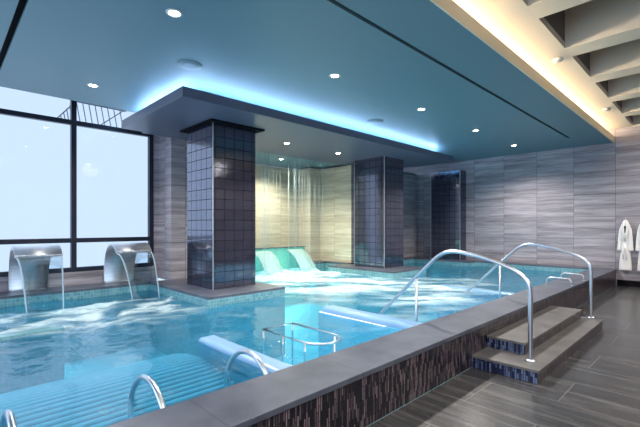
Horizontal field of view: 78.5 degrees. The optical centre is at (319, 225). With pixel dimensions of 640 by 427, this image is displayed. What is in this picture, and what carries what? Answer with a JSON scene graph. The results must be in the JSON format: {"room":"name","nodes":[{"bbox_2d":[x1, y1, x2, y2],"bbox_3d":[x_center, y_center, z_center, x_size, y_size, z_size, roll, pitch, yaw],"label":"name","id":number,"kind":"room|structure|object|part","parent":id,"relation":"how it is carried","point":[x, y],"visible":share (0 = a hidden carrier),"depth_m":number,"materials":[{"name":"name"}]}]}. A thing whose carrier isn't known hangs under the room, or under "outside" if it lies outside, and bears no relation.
{"room":"spa","nodes":[
{"label":"spa","id":0,"kind":"room"},
{"bbox_2d":[0,325,63,393],"bbox_3d":[-5.308,1.865,3.034,5.650,1.170,0.200,0,0,-44],"label":"wall","id":1,"kind":"structure","parent":0,"point":[28,358],"depth_m":4.71,"materials":[{"name":"teal tile"}]},
{"bbox_2d":[0,284,149,362],"bbox_3d":[-6.424,1.823,5.614,7.660,1.253,0.630,0,0,-44],"label":"wall","id":2,"kind":"structure","parent":0,"point":[86,341],"depth_m":7.29,"materials":[{"name":"teal tile"}]},
{"bbox_2d":[0,279,149,299],"bbox_3d":[-6.424,1.175,5.614,7.660,0.045,0.630,0,0,-44],"label":"coping","id":3,"kind":"object","parent":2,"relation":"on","point":[95,286],"visible":1,"depth_m":7.22,"materials":[{"name":"grey stone"}]},
{"bbox_2d":[8,245,62,291],"bbox_3d":[-4.976,0.746,6.849,0.666,0.815,0.808,0,0,-44],"label":"spout","id":4,"kind":"object","parent":3,"relation":"on","point":[34,260],"visible":1,"depth_m":6.94,"materials":[{"name":"metal"}]},
{"bbox_3d":[-5.252,1.146,7.060,0.520,0.012,0.120,0,0,-44],"label":"plate","id":5,"kind":"part","parent":4,"relation":"part of","materials":[{"name":"silver metal"}]},
{"bbox_2d":[104,242,151,282],"bbox_3d":[-3.889,0.746,7.912,0.666,0.815,0.808,0,0,-44],"label":"spout","id":6,"kind":"object","parent":3,"relation":"on","point":[114,269],"visible":0.96,"depth_m":8.00,"materials":[{"name":"metal"}]},
{"bbox_2d":[0,266,155,291],"bbox_3d":[-6.596,1.750,6.033,8.000,1.700,0.250,0,0,-44],"label":"wall","id":7,"kind":"structure","parent":0,"point":[144,273],"depth_m":7.73,"materials":[{"name":"tile"}]},
{"bbox_2d":[0,100,153,276],"bbox_3d":[-6.606,-1.198,6.017,7.965,4.205,0.120,0,0,-44],"label":"window","id":8,"kind":"structure","parent":7,"relation":"in","point":[73,240],"depth_m":7.71,"materials":[{"name":"black metal"}]},
{"bbox_2d":[152,135,158,276],"bbox_3d":[-3.788,-1.124,8.939,0.160,4.552,0.320,0,0,-44],"label":"wall","id":9,"kind":"structure","parent":0,"point":[156,138],"depth_m":8.82,"materials":[{"name":"grey stone"}]},
{"bbox_2d":[158,136,186,279],"bbox_3d":[-2.743,-1.059,9.387,2.000,4.482,0.740,0,0,-44],"label":"wall pier","id":10,"kind":"object","parent":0,"point":[172,151],"visible":0.07,"depth_m":8.57,"materials":[{"name":"grey tile"}]},
{"bbox_2d":[150,284,284,357],"bbox_3d":[-2.114,1.823,7.785,1.600,1.253,2.510,0,0,-44],"label":"wall","id":11,"kind":"structure","parent":0,"point":[178,331],"depth_m":6.99,"materials":[{"name":"teal tile"}]},
{"bbox_2d":[149,278,284,299],"bbox_3d":[-2.114,1.175,7.785,1.600,0.045,2.510,0,0,-44],"label":"coping","id":12,"kind":"object","parent":11,"relation":"on","point":[178,285],"visible":0.7,"depth_m":7.15,"materials":[{"name":"grey stone"}]},
{"bbox_2d":[180,118,264,289],"bbox_3d":[-1.941,-0.374,7.765,1.160,3.052,1.260,0,0,-44],"label":"tiled column","id":13,"kind":"structure","parent":12,"relation":"on","point":[220,154],"depth_m":7.38,"materials":[{"name":"tile"}]},
{"bbox_3d":[-1.928,-0.374,7.065,0.016,3.052,0.016,0,0,-44],"label":"corner trim","id":14,"kind":"part","parent":13,"relation":"part of","materials":[{"name":"metal"}]},
{"bbox_3d":[-1.941,-1.884,7.765,1.160,0.028,1.260,0,0,-44],"label":"capital plate","id":15,"kind":"part","parent":13,"relation":"part of","materials":[{"name":"black"}]},
{"bbox_2d":[64,296,436,378],"bbox_3d":[-1.119,2.525,7.296,17.600,0.150,8.000,0,0,-44],"label":"floor","id":16,"kind":"structure","parent":0,"point":[304,313],"depth_m":7.78,"materials":[{"name":"teal paint"}]},
{"bbox_2d":[0,353,233,426],"bbox_3d":[-2.962,1.920,2.672,4.700,1.060,2.859,0,0,-44],"label":"slatted bench","id":17,"kind":"object","parent":16,"relation":"on","point":[99,398],"visible":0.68,"depth_m":3.52,"materials":[{"name":"blue plastic"}]},
{"bbox_2d":[0,409,16,426],"bbox_3d":[-1.781,1.338,2.251,0.042,0.528,0.772,0,0,-44],"label":"hoop","id":18,"kind":"object","parent":17,"relation":"attached to","point":[7,419],"visible":1,"depth_m":2.24,"materials":[{"name":"silver metal"}]},
{"bbox_2d":[127,374,165,418],"bbox_3d":[-1.224,1.338,2.797,0.042,0.528,0.772,0,0,-44],"label":"hoop","id":19,"kind":"object","parent":17,"relation":"attached to","point":[148,379],"visible":0.85,"depth_m":2.83,"materials":[{"name":"silver metal"}]},
{"bbox_2d":[224,349,268,387],"bbox_3d":[-0.616,1.338,3.391,0.042,0.528,0.772,0,0,-44],"label":"handrail","id":20,"kind":"object","parent":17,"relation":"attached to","point":[253,355],"visible":0.68,"depth_m":3.45,"materials":[{"name":"silver metal"}]},
{"bbox_2d":[198,335,292,384],"bbox_3d":[-0.720,1.860,3.913,1.018,1.180,1.757,0,0,-44],"label":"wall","id":21,"kind":"structure","parent":16,"relation":"on","point":[216,350],"depth_m":4.00,"materials":[{"name":"blue"}]},
{"bbox_2d":[0,263,569,333],"bbox_3d":[-1.206,1.321,7.114,17.220,0.093,6.940,0,0,-44],"label":"pool water","id":22,"kind":"object","parent":16,"relation":"in","point":[287,275],"visible":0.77,"depth_m":8.31,"materials":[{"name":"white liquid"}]},
{"bbox_2d":[15,256,63,314],"bbox_3d":[-4.456,0.927,6.318,0.650,0.834,0.671,0,0,-44],"label":"sheet","id":23,"kind":"object","parent":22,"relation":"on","point":[17,259],"visible":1,"depth_m":6.24,"materials":[{"name":"liquid"}]},
{"bbox_2d":[117,252,159,301],"bbox_3d":[-3.369,0.927,7.381,0.650,0.834,0.671,0,0,-44],"label":"sheet","id":24,"kind":"object","parent":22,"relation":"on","point":[150,252],"visible":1,"depth_m":7.30,"materials":[{"name":"liquid"}]},
{"bbox_2d":[255,251,283,274],"bbox_3d":[-1.480,1.048,11.099,0.611,0.643,0.789,0,0,-44],"label":"cascade","id":25,"kind":"object","parent":22,"relation":"on","point":[257,253],"visible":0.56,"depth_m":11.02,"materials":[{"name":"white liquid"}]},
{"bbox_2d":[286,249,315,270],"bbox_3d":[-0.565,1.048,11.994,0.611,0.643,0.789,0,0,-44],"label":"cascade","id":26,"kind":"object","parent":22,"relation":"on","point":[302,257],"visible":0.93,"depth_m":11.91,"materials":[{"name":"white liquid"}]},
{"bbox_2d":[262,322,340,364],"bbox_3d":[-0.179,1.831,4.453,0.476,1.237,0.964,0,0,-44],"label":"rail","id":27,"kind":"object","parent":16,"relation":"on","point":[292,323],"visible":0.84,"depth_m":4.39,"materials":[{"name":"silver metal"}]},
{"bbox_3d":[-0.669,1.840,4.632,0.020,1.220,0.020,0,0,23],"label":"leg","id":28,"kind":"part","parent":27,"relation":"part of","materials":[{"name":"silver metal"}]},
{"bbox_3d":[-0.417,1.840,4.375,0.020,1.220,0.020,0,0,-22],"label":"leg","id":29,"kind":"part","parent":27,"relation":"part of","materials":[{"name":"silver metal"}]},
{"bbox_3d":[-0.347,1.840,4.947,0.020,1.220,0.020,0,0,-22],"label":"leg","id":30,"kind":"part","parent":27,"relation":"part of","materials":[{"name":"silver metal"}]},
{"bbox_3d":[-0.158,1.840,4.110,0.020,1.220,0.020,0,0,23],"label":"leg","id":31,"kind":"part","parent":27,"relation":"part of","materials":[{"name":"silver metal"}]},
{"bbox_2d":[318,305,421,356],"bbox_3d":[0.742,1.840,5.433,1.058,1.220,1.887,0,0,-44],"label":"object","id":32,"kind":"structure","parent":16,"relation":"on","point":[354,327],"depth_m":5.55,"materials":[{"name":"blue"}]},
{"bbox_2d":[378,250,535,362],"bbox_3d":[1.480,1.371,5.052,0.110,2.158,2.384,0,0,-44],"label":"handrail","id":33,"kind":"object","parent":16,"relation":"on","point":[415,278],"visible":0.8,"depth_m":4.55,"materials":[{"name":"silver metal"}]},
{"bbox_3d":[1.290,1.224,5.247,0.038,1.068,0.038,0,0,-44],"label":"post","id":34,"kind":"part","parent":33,"relation":"part of","materials":[{"name":"silver metal"}]},
{"bbox_2d":[437,285,513,317],"bbox_3d":[3.314,1.875,8.005,0.230,1.150,1.885,0,0,-44],"label":"wall","id":35,"kind":"structure","parent":16,"relation":"on","point":[475,295],"depth_m":8.15,"materials":[{"name":"blue"}]},
{"bbox_2d":[453,243,594,318],"bbox_3d":[3.504,1.371,7.030,0.110,2.158,2.384,0,0,-44],"label":"handrail","id":36,"kind":"object","parent":16,"relation":"on","point":[586,261],"visible":0.88,"depth_m":6.66,"materials":[{"name":"silver metal"}]},
{"bbox_3d":[3.314,1.224,7.225,0.038,1.068,0.038,0,0,-44],"label":"post","id":37,"kind":"part","parent":36,"relation":"part of","materials":[{"name":"silver metal"}]},
{"bbox_2d":[255,247,304,304],"bbox_3d":[-1.547,1.560,11.675,2.910,1.780,0.060,0,0,-44],"label":"wall","id":38,"kind":"structure","parent":0,"point":[285,258],"depth_m":12.19,"materials":[{"name":"green tile"}]},
{"bbox_2d":[255,246,305,248],"bbox_3d":[-1.543,0.657,11.685,2.930,0.025,0.130,0,0,-44],"label":"cap","id":39,"kind":"object","parent":38,"relation":"on","point":[289,246],"visible":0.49,"depth_m":12.02,"materials":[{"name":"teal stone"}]},
{"bbox_2d":[121,86,453,167],"bbox_3d":[0.000,-1.975,9.635,8.330,0.150,2.780,0,0,-44],"label":"ceiling","id":40,"kind":"structure","parent":0,"point":[184,107],"depth_m":7.80,"materials":[{"name":"grey paint"}]},
{"bbox_2d":[0,0,612,174],"bbox_3d":[-1.238,-2.130,7.418,17.600,0.340,8.260,0,0,-44],"label":"ceiling","id":41,"kind":"structure","parent":0,"point":[281,55],"depth_m":5.49,"materials":[{"name":"teal paint"}]},
{"bbox_2d":[87,83,98,86],"bbox_3d":[-3.641,-2.252,6.285,0.170,0.016,0.170,0,0,-44],"label":"recessed light","id":42,"kind":"object","parent":41,"relation":"in","point":[88,84],"visible":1,"depth_m":6.26,"materials":[{"name":"white plastic"}]},
{"bbox_2d":[166,8,182,17],"bbox_3d":[-1.544,-2.252,4.154,0.170,0.016,0.170,0,0,-44],"label":"recessed light","id":43,"kind":"object","parent":41,"relation":"in","point":[171,12],"visible":1,"depth_m":4.14,"materials":[{"name":"white plastic"}]},
{"bbox_2d":[177,60,201,69],"bbox_3d":[-1.826,-2.251,5.501,0.340,0.018,0.340,0,0,-44],"label":"ceiling speaker","id":44,"kind":"object","parent":41,"relation":"attached to","point":[185,64],"visible":1,"depth_m":5.48,"materials":[{"name":"blue plastic"}]},
{"bbox_2d":[0,0,567,136],"bbox_3d":[-1.155,-2.331,6.332,16.200,0.058,5.330,0,0,-44],"label":"trim","id":45,"kind":"structure","parent":41,"relation":"attached to","point":[21,4],"depth_m":4.63,"materials":[{"name":"black"}]},
{"bbox_2d":[261,152,322,275],"bbox_3d":[-0.747,-0.315,10.960,2.382,3.270,0.132,0,0,-44],"label":"waterfall","id":46,"kind":"object","parent":41,"relation":"hanging from","point":[265,154],"visible":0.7,"depth_m":10.31,"materials":[{"name":"liquid"}]},
{"bbox_2d":[329,73,339,77],"bbox_3d":[0.222,-2.252,5.881,0.170,0.016,0.170,0,0,-44],"label":"recessed light","id":47,"kind":"object","parent":41,"relation":"in","point":[333,75],"visible":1,"depth_m":5.86,"materials":[{"name":"white plastic"}]},
{"bbox_2d":[367,119,382,123],"bbox_3d":[1.192,-2.251,8.451,0.340,0.018,0.340,0,0,-44],"label":"ceiling speaker","id":48,"kind":"object","parent":41,"relation":"attached to","point":[372,121],"visible":1,"depth_m":8.41,"materials":[{"name":"blue plastic"}]},
{"bbox_2d":[201,90,427,149],"bbox_3d":[-0.097,-2.155,9.841,7.380,0.210,2.110,0,0,-44],"label":"light strip","id":49,"kind":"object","parent":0,"point":[201,90],"depth_m":8.01,"materials":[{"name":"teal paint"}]},
{"bbox_2d":[255,164,417,262],"bbox_3d":[0.058,-0.300,12.887,8.100,3.200,2.250,0,0,-44],"label":"wall","id":50,"kind":"structure","parent":0,"point":[337,181],"depth_m":12.89,"materials":[{"name":"beige tile"}]},
{"bbox_2d":[328,267,425,319],"bbox_3d":[1.598,1.823,11.204,1.550,1.253,2.310,0,0,-44],"label":"wall","id":51,"kind":"structure","parent":0,"point":[375,301],"depth_m":10.41,"materials":[{"name":"teal tile"}]},
{"bbox_2d":[328,263,422,273],"bbox_3d":[1.598,1.175,11.204,1.550,0.045,2.310,0,0,-44],"label":"coping","id":52,"kind":"object","parent":51,"relation":"on","point":[400,269],"visible":0.59,"depth_m":10.62,"materials":[{"name":"grey stone"}]},
{"bbox_2d":[354,156,402,267],"bbox_3d":[1.703,-0.374,11.356,0.928,3.052,1.076,0,0,-44],"label":"tiled column","id":53,"kind":"structure","parent":52,"relation":"on","point":[378,181],"depth_m":11.00,"materials":[{"name":"tile"}]},
{"bbox_3d":[1.006,-0.374,11.416,0.016,3.052,0.016,0,0,-44],"label":"corner trim","id":54,"kind":"part","parent":53,"relation":"part of","materials":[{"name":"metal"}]},
{"bbox_3d":[1.747,-0.374,10.658,0.016,3.052,0.016,0,0,-44],"label":"corner trim","id":55,"kind":"part","parent":53,"relation":"part of","materials":[{"name":"metal"}]},
{"bbox_2d":[249,271,615,426],"bbox_3d":[1.523,1.823,4.593,17.600,1.253,0.480,0,0,-44],"label":"wall","id":56,"kind":"structure","parent":0,"point":[365,401],"depth_m":3.50,"materials":[{"name":"tile"}]},
{"bbox_2d":[106,267,616,426],"bbox_3d":[1.523,1.175,4.593,17.600,0.045,0.510,0,0,-44],"label":"coping","id":57,"kind":"object","parent":56,"relation":"on","point":[250,402],"visible":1,"depth_m":3.10,"materials":[{"name":"grey stone"}]},
{"bbox_2d":[546,277,572,285],"bbox_3d":[4.698,1.080,7.711,0.072,0.147,0.492,0,0,-44],"label":"grab bar","id":58,"kind":"object","parent":57,"relation":"on","point":[548,278],"visible":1,"depth_m":7.69,"materials":[{"name":"silver metal"}]},
{"bbox_2d":[560,272,585,280],"bbox_3d":[5.413,1.080,8.410,0.072,0.147,0.492,0,0,-44],"label":"grab bar","id":59,"kind":"object","parent":57,"relation":"on","point":[582,275],"visible":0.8,"depth_m":8.36,"materials":[{"name":"silver metal"}]},
{"bbox_2d":[305,259,584,303],"bbox_3d":[3.571,1.823,13.156,8.816,1.253,3.530,0,0,10],"label":"ledge","id":60,"kind":"object","parent":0,"point":[321,297],"visible":0.32,"depth_m":12.63,"materials":[{"name":"teal tile"}]},
{"bbox_2d":[313,256,593,269],"bbox_3d":[3.571,1.175,13.156,8.816,0.045,3.530,0,0,10],"label":"coping","id":61,"kind":"object","parent":60,"relation":"on","point":[416,257],"visible":0.61,"depth_m":12.42,"materials":[{"name":"grey stone"}]},
{"bbox_2d":[431,170,465,259],"bbox_3d":[4.510,-0.374,13.799,0.458,3.052,1.106,0,0,-44],"label":"tiled column","id":62,"kind":"structure","parent":61,"relation":"on","point":[448,188],"depth_m":13.55,"materials":[{"name":"tile"}]},
{"bbox_2d":[368,285,639,426],"bbox_3d":[3.892,1.675,2.385,17.900,0.150,5.970,0,0,-44],"label":"floor","id":63,"kind":"structure","parent":0,"point":[598,385],"depth_m":3.74,"materials":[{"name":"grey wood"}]},
{"bbox_2d":[471,306,603,383],"bbox_3d":[3.070,1.461,5.278,3.110,0.278,0.697,0,0,-44],"label":"steps","id":64,"kind":"structure","parent":63,"relation":"on","point":[558,332],"depth_m":4.69,"materials":[{"name":"tile"}]},
{"bbox_2d":[403,126,639,284],"bbox_3d":[7.010,-0.925,11.748,0.250,5.350,15.000,0,0,-44],"label":"wall","id":65,"kind":"structure","parent":0,"point":[577,200],"depth_m":11.70,"materials":[{"name":"grey tile"}]},
{"bbox_2d":[430,0,613,142],"bbox_3d":[1.635,-2.345,4.479,17.600,0.170,0.080,0,0,-44],"label":"trim","id":66,"kind":"structure","parent":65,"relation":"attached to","point":[450,7],"depth_m":5.36,"materials":[{"name":"beige paint"}]},
{"bbox_2d":[617,280,639,286],"bbox_3d":[10.075,1.520,8.419,0.020,0.160,5.955,0,0,-44],"label":"baseboard","id":67,"kind":"structure","parent":65,"relation":"attached to","point":[628,283],"depth_m":10.37,"materials":[{"name":"black"}]},
{"bbox_3d":[8.103,-0.194,10.389,0.089,0.054,0.016,0,0,-44],"label":"wall hook","id":68,"kind":"object","parent":65,"relation":"attached to","visible":0},
{"bbox_2d":[617,220,633,270],"bbox_3d":[8.057,0.505,10.344,0.190,1.330,0.344,0,0,-44],"label":"bathrobe","id":69,"kind":"object","parent":68,"relation":"hanging from","point":[625,238],"visible":1,"depth_m":10.30,"materials":[{"name":"white fabric"}]},
{"bbox_3d":[8.368,-0.194,10.117,0.089,0.054,0.016,0,0,-44],"label":"wall hook","id":70,"kind":"object","parent":65,"relation":"attached to","visible":0},
{"bbox_2d":[635,225,639,270],"bbox_3d":[8.322,0.505,10.072,0.190,1.330,0.344,0,0,-44],"label":"bathrobe","id":71,"kind":"object","parent":70,"relation":"hanging from","point":[637,248],"visible":1,"depth_m":10.12,"materials":[{"name":"white fabric"}]},
{"bbox_2d":[453,0,632,129],"bbox_3d":[1.498,-2.670,4.618,17.600,0.100,1.290,0,0,-44],"label":"ceiling","id":72,"kind":"structure","parent":0,"point":[532,38],"depth_m":5.85,"materials":[{"name":"beige paint"}]},
{"bbox_2d":[552,57,562,62],"bbox_3d":[3.733,-2.595,6.152,0.150,0.050,0.150,0,0,-44],"label":"spotlight","id":73,"kind":"object","parent":72,"relation":"attached to","point":[558,59],"visible":1,"depth_m":6.11,"materials":[{"name":"white plastic"}]},
{"bbox_2d":[544,10,632,121],"bbox_3d":[1.942,-2.995,4.164,17.600,0.570,0.020,0,0,-44],"label":"ceiling","id":74,"kind":"structure","parent":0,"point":[556,20],"depth_m":5.73,"materials":[{"name":"grey paint"}]},
{"bbox_3d":[3.910,-3.280,2.151,17.600,0.080,5.610,0,0,-44],"label":"ceiling","id":75,"kind":"structure","parent":0,"visible":0},
{"bbox_2d":[528,0,591,17],"bbox_3d":[4.584,-2.930,2.810,0.395,0.620,5.610,0,0,-44],"label":"ceiling beam","id":76,"kind":"structure","parent":75,"relation":"attached to","point":[540,8],"depth_m":4.66,"materials":[{"name":"beige paint"}]},
{"bbox_2d":[565,0,639,55],"bbox_3d":[5.718,-2.930,3.918,0.395,0.620,5.610,0,0,-44],"label":"ceiling beam","id":77,"kind":"structure","parent":75,"relation":"attached to","point":[593,25],"depth_m":5.51,"materials":[{"name":"beige paint"}]},
{"bbox_2d":[590,39,639,82],"bbox_3d":[6.851,-2.930,5.026,0.395,0.620,5.610,0,0,-44],"label":"ceiling beam","id":78,"kind":"structure","parent":75,"relation":"attached to","point":[623,59],"depth_m":6.67,"materials":[{"name":"beige paint"}]},
{"bbox_2d":[608,73,639,101],"bbox_3d":[7.984,-2.930,6.134,0.395,0.620,5.610,0,0,-44],"label":"ceiling beam","id":79,"kind":"structure","parent":75,"relation":"attached to","point":[626,87],"depth_m":7.85,"materials":[{"name":"beige paint"}]},
{"bbox_2d":[622,97,639,115],"bbox_3d":[9.118,-2.930,7.242,0.395,0.620,5.610,0,0,-44],"label":"ceiling beam","id":80,"kind":"structure","parent":75,"relation":"attached to","point":[630,107],"depth_m":9.01,"materials":[{"name":"beige paint"}]},
{"bbox_2d":[633,114,639,125],"bbox_3d":[10.156,-2.930,8.257,0.130,0.620,5.610,0,0,-44],"label":"ceiling beam","id":81,"kind":"structure","parent":75,"relation":"attached to","point":[636,118],"depth_m":10.16,"materials":[{"name":"beige paint"}]},
{"label":"outside","id":82,"kind":"structure","parent":0,"visible":0},
{"bbox_2d":[57,101,125,126],"bbox_3d":[-5.302,-2.563,9.115,1.476,0.563,0.076,0,0,-44],"label":"stair railing","id":83,"kind":"object","parent":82,"point":[77,101],"visible":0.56,"depth_m":9.15,"materials":[{"name":"grey metal"}]},
{"bbox_3d":[-5.285,-2.571,9.098,1.476,0.513,0.028,0,0,-44],"label":"rail","id":84,"kind":"part","parent":83,"relation":"part of","materials":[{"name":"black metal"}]}
]}

